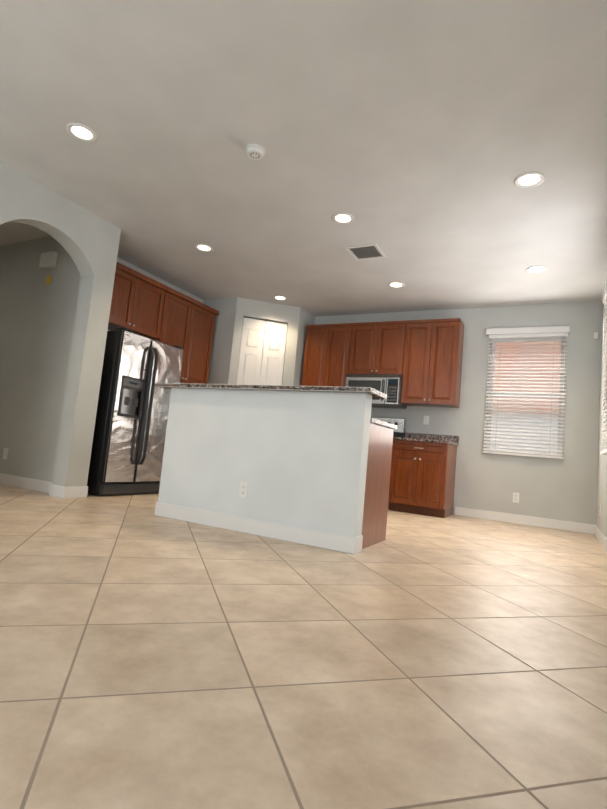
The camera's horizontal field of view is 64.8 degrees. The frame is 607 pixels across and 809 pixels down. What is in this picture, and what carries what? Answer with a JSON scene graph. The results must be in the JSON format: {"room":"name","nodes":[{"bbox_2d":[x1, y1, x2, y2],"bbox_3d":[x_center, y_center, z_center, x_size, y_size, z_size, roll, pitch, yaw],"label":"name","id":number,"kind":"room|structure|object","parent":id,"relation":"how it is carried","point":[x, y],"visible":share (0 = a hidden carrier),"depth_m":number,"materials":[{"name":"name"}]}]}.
{"room":"kitchen","nodes":[
{"label":"kitchen","id":0,"kind":"room"},
{"bbox_2d":[0,236,80,481],"bbox_3d":[-3.898,-0.526,5.622,3.970,2.660,0.120,2,-6,28],"label":"wall","id":1,"kind":"structure","parent":0,"point":[37,316],"depth_m":4.97,"materials":[{"name":"paint"}]},
{"bbox_2d":[2,448,7,459],"bbox_3d":[-3.114,0.514,4.990,0.072,0.116,0.008,2,-6,28],"label":"outlet","id":2,"kind":"object","parent":1,"relation":"attached to","point":[5,452],"visible":1,"depth_m":4.98,"materials":[{"name":"white plastic"}]},
{"bbox_2d":[0,473,63,496],"bbox_3d":[-4.046,0.732,5.439,3.970,0.105,0.020,2,-6,28],"label":"baseboard","id":3,"kind":"structure","parent":1,"relation":"attached to","point":[50,488],"depth_m":4.71,"materials":[{"name":"white wood"}]},
{"bbox_2d":[39,251,57,268],"bbox_3d":[-2.690,-1.520,5.036,0.220,0.160,0.052,2,-6,28],"label":"door chime","id":4,"kind":"object","parent":1,"relation":"attached to","point":[48,259],"visible":1,"depth_m":5.00,"materials":[{"name":"white plastic"}]},
{"bbox_2d":[46,275,51,283],"bbox_3d":[-2.673,-1.308,5.020,0.070,0.090,0.012,2,-6,28],"label":"tag","id":5,"kind":"object","parent":1,"relation":"attached to","point":[49,279],"visible":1,"depth_m":5.01,"materials":[{"name":"yellow"}]},
{"bbox_2d":[0,161,120,486],"bbox_3d":[-3.402,-0.820,2.084,0.190,2.660,5.960,2,-6,28],"label":"wall","id":6,"kind":"structure","parent":0,"point":[87,240],"depth_m":4.47,"materials":[{"name":"paint"}]},
{"bbox_2d":[63,486,87,497],"bbox_3d":[-2.349,0.816,4.692,0.672,0.105,0.015,2,-6,28],"label":"baseboard","id":7,"kind":"structure","parent":6,"relation":"attached to","point":[76,491],"depth_m":4.43,"materials":[{"name":"white"}]},
{"bbox_2d":[107,257,202,330],"bbox_3d":[-1.889,-0.267,6.401,0.190,2.660,3.160,2,-6,28],"label":"wall","id":8,"kind":"structure","parent":0,"point":[133,267],"depth_m":6.13,"materials":[{"name":"paint"}]},
{"bbox_2d":[108,262,167,338],"bbox_3d":[-2.044,-1.176,5.457,0.348,0.655,0.918,2,-6,28],"label":"upper cabinet","id":9,"kind":"object","parent":8,"relation":"attached to","point":[137,301],"visible":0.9,"depth_m":5.43,"materials":[{"name":"brown wood"}]},
{"bbox_2d":[154,287,218,383],"bbox_3d":[-1.622,-0.833,6.283,0.348,1.100,1.005,2,-6,28],"label":"upper cabinet","id":10,"kind":"object","parent":8,"relation":"attached to","point":[187,323],"visible":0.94,"depth_m":6.24,"materials":[{"name":"brown wood"}]},
{"bbox_2d":[203,297,236,383],"bbox_3d":[-1.283,-0.181,6.708,0.600,2.660,0.100,2,-6,28],"label":"wall","id":11,"kind":"structure","parent":0,"point":[221,347],"depth_m":6.68,"materials":[{"name":"paint"}]},
{"bbox_2d":[228,297,299,385],"bbox_3d":[-0.615,-0.123,6.678,0.907,2.660,0.100,7,-6,-13],"label":"wall","id":12,"kind":"structure","parent":0,"point":[288,315],"depth_m":6.74,"materials":[{"name":"paint"}]},
{"bbox_2d":[237,317,286,384],"bbox_3d":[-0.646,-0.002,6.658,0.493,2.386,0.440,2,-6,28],"label":"pantry door","id":13,"kind":"structure","parent":12,"relation":"in","point":[262,353],"depth_m":6.71,"materials":[{"name":"white wood"}]},
{"bbox_2d":[0,484,606,808],"bbox_3d":[-2.506,0.750,3.289,8.700,0.060,9.300,2,-6,28],"label":"floor","id":14,"kind":"structure","parent":0,"point":[149,659],"depth_m":1.41,"materials":[{"name":"tile"}]},
{"bbox_2d":[87,327,183,495],"bbox_3d":[-1.946,0.100,5.229,0.821,1.675,0.892,2,-6,28],"label":"refrigerator","id":15,"kind":"object","parent":14,"relation":"on","point":[128,444],"visible":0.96,"depth_m":4.89,"materials":[{"name":"silver metal"}]},
{"bbox_2d":[154,407,396,553],"bbox_3d":[-0.229,0.546,3.823,1.734,0.860,0.749,2,-6,28],"label":"kitchen island","id":16,"kind":"object","parent":14,"relation":"on","point":[308,465],"depth_m":3.43,"materials":[{"name":"paint"}]},
{"bbox_2d":[371,417,405,508],"bbox_3d":[0.826,0.715,6.208,0.760,1.172,0.715,2,-6,28],"label":"range","id":17,"kind":"object","parent":14,"relation":"on","point":[400,423],"visible":0.15,"depth_m":6.37,"materials":[{"name":"grey metal"}]},
{"bbox_2d":[388,433,458,517],"bbox_3d":[1.486,0.838,5.907,0.684,0.990,0.642,2,-6,28],"label":"base cabinet","id":18,"kind":"object","parent":14,"relation":"on","point":[422,474],"visible":1,"depth_m":5.67,"materials":[{"name":"brown wood"}]},
{"bbox_2d":[0,0,606,316],"bbox_3d":[-2.257,-1.966,3.550,8.700,0.100,9.300,2,-6,28],"label":"ceiling","id":19,"kind":"structure","parent":0,"point":[415,138],"depth_m":3.15,"materials":[{"name":"paint"}]},
{"bbox_2d":[66,123,96,141],"bbox_3d":[-1.527,-1.869,3.291,0.196,0.008,0.196,2,-6,28],"label":"recessed light","id":20,"kind":"object","parent":19,"relation":"in","point":[81,132],"visible":1,"depth_m":3.29,"materials":[{"name":"white"}]},
{"bbox_2d":[195,244,212,251],"bbox_3d":[-1.053,-1.655,5.060,0.196,0.008,0.196,2,-6,28],"label":"recessed light","id":21,"kind":"object","parent":19,"relation":"in","point":[203,247],"visible":1,"depth_m":5.06,"materials":[{"name":"white"}]},
{"bbox_2d":[245,144,265,159],"bbox_3d":[-0.334,-1.741,3.309,0.140,0.040,0.140,2,-6,28],"label":"smoke detector","id":22,"kind":"object","parent":19,"relation":"attached to","point":[255,152],"visible":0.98,"depth_m":3.28,"materials":[{"name":"white plastic"}]},
{"bbox_2d":[273,296,286,300],"bbox_3d":[-0.317,-1.448,6.511,0.196,0.008,0.196,2,-6,28],"label":"recessed light","id":23,"kind":"object","parent":19,"relation":"in","point":[281,298],"visible":1,"depth_m":6.50,"materials":[{"name":"white"}]},
{"bbox_2d":[332,213,353,223],"bbox_3d":[0.345,-1.614,4.153,0.196,0.008,0.196,2,-6,28],"label":"recessed light","id":24,"kind":"object","parent":19,"relation":"in","point":[343,218],"visible":1,"depth_m":4.15,"materials":[{"name":"white"}]},
{"bbox_2d":[345,244,385,260],"bbox_3d":[0.627,-1.526,4.800,0.320,0.009,0.320,2,-6,28],"label":"ceiling vent","id":25,"kind":"object","parent":19,"relation":"in","point":[366,252],"visible":0.98,"depth_m":4.80,"materials":[{"name":"white metal"}]},
{"bbox_2d":[388,282,404,287],"bbox_3d":[1.090,-1.405,5.622,0.196,0.008,0.196,2,-6,28],"label":"recessed light","id":26,"kind":"object","parent":19,"relation":"in","point":[396,284],"visible":1,"depth_m":5.62,"materials":[{"name":"white"}]},
{"bbox_2d":[514,172,544,187],"bbox_3d":[1.588,-1.576,3.361,0.196,0.008,0.196,2,-6,28],"label":"recessed light","id":27,"kind":"object","parent":19,"relation":"in","point":[529,179],"visible":1,"depth_m":3.36,"materials":[{"name":"white"}]},
{"bbox_2d":[526,265,547,272],"bbox_3d":[2.356,-1.365,4.829,0.196,0.008,0.196,2,-6,28],"label":"recessed light","id":28,"kind":"object","parent":19,"relation":"in","point":[537,269],"visible":1,"depth_m":4.82,"materials":[{"name":"white"}]},
{"bbox_2d":[293,307,314,385],"bbox_3d":[-0.101,-0.048,6.964,0.100,2.660,0.470,2,-6,28],"label":"wall","id":29,"kind":"structure","parent":0,"point":[306,318],"depth_m":6.92,"materials":[{"name":"paint"}]},
{"bbox_2d":[314,301,602,524],"bbox_3d":[1.171,0.039,6.657,5.400,2.660,0.180,2,-6,28],"label":"wall","id":30,"kind":"structure","parent":0,"point":[564,488],"depth_m":5.75,"materials":[{"name":"paint"}]},
{"bbox_2d":[302,323,351,386],"bbox_3d":[0.379,-0.582,6.858,0.709,1.085,0.347,2,-6,28],"label":"upper cabinet","id":31,"kind":"object","parent":30,"relation":"attached to","point":[327,354],"visible":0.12,"depth_m":6.74,"materials":[{"name":"brown wood"}]},
{"bbox_2d":[348,321,405,375],"bbox_3d":[1.046,-0.735,6.532,0.758,0.723,0.347,2,-6,28],"label":"upper cabinet","id":32,"kind":"object","parent":30,"relation":"attached to","point":[377,347],"visible":0.9,"depth_m":6.40,"materials":[{"name":"brown wood"}]},
{"bbox_2d":[345,374,406,408],"bbox_3d":[0.972,-0.181,6.436,0.750,0.398,0.443,2,-6,28],"label":"over-the-range microwave","id":33,"kind":"object","parent":32,"relation":"attached to","point":[389,386],"visible":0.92,"depth_m":6.22,"materials":[{"name":"grey metal"}]},
{"bbox_2d":[423,416,428,424],"bbox_3d":[1.616,0.206,6.292,0.072,0.116,0.009,2,-6,28],"label":"electrical outlet","id":34,"kind":"object","parent":30,"relation":"attached to","point":[426,420],"visible":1,"depth_m":6.29,"materials":[{"name":"white plastic"}]},
{"bbox_2d":[401,318,463,407],"bbox_3d":[1.666,-0.529,6.178,0.679,1.085,0.347,2,-6,28],"label":"upper cabinet","id":35,"kind":"object","parent":30,"relation":"attached to","point":[432,366],"visible":1,"depth_m":6.05,"materials":[{"name":"brown wood"}]},
{"bbox_2d":[512,493,518,502],"bbox_3d":[2.527,1.109,5.686,0.072,0.116,0.008,2,-6,28],"label":"electrical outlet","id":36,"kind":"object","parent":30,"relation":"attached to","point":[515,499],"visible":1,"depth_m":5.68,"materials":[{"name":"white plastic"}]},
{"bbox_2d":[454,506,592,533],"bbox_3d":[2.551,1.356,5.634,1.490,0.105,0.015,2,-6,28],"label":"baseboard","id":37,"kind":"structure","parent":30,"relation":"attached to","point":[460,511],"depth_m":5.60,"materials":[{"name":"white"}]},
{"bbox_2d":[483,325,569,458],"bbox_3d":[2.689,-0.159,5.827,0.925,1.570,0.216,2,-6,28],"label":"window blinds","id":38,"kind":"object","parent":30,"relation":"attached to","point":[554,333],"visible":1,"depth_m":5.76,"materials":[{"name":"white plastic"}]},
{"bbox_2d":[596,303,606,538],"bbox_3d":[1.333,-0.456,1.354,0.190,2.660,9.120,2,-6,28],"label":"wall","id":39,"kind":"structure","parent":0,"point":[601,500],"depth_m":4.96,"materials":[{"name":"paint"}]},
{"bbox_2d":[593,525,606,552],"bbox_3d":[1.128,0.807,1.279,0.012,0.105,9.120,2,-6,28],"label":"baseboard","id":40,"kind":"structure","parent":39,"relation":"attached to","point":[601,538],"depth_m":4.57,"materials":[{"name":"white"}]},
{"bbox_2d":[600,280,606,454],"bbox_3d":[2.572,-0.392,3.831,0.220,1.557,1.518,2,-6,28],"label":"window blinds","id":41,"kind":"object","parent":39,"relation":"attached to","point":[604,300],"visible":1,"depth_m":4.38,"materials":[{"name":"white plastic"}]},
{"label":"outside","id":42,"kind":"structure","parent":0,"visible":0},
{"bbox_2d":[491,342,564,452],"bbox_3d":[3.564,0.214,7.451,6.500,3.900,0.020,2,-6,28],"label":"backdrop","id":43,"kind":"structure","parent":42,"point":[526,391],"depth_m":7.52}
]}

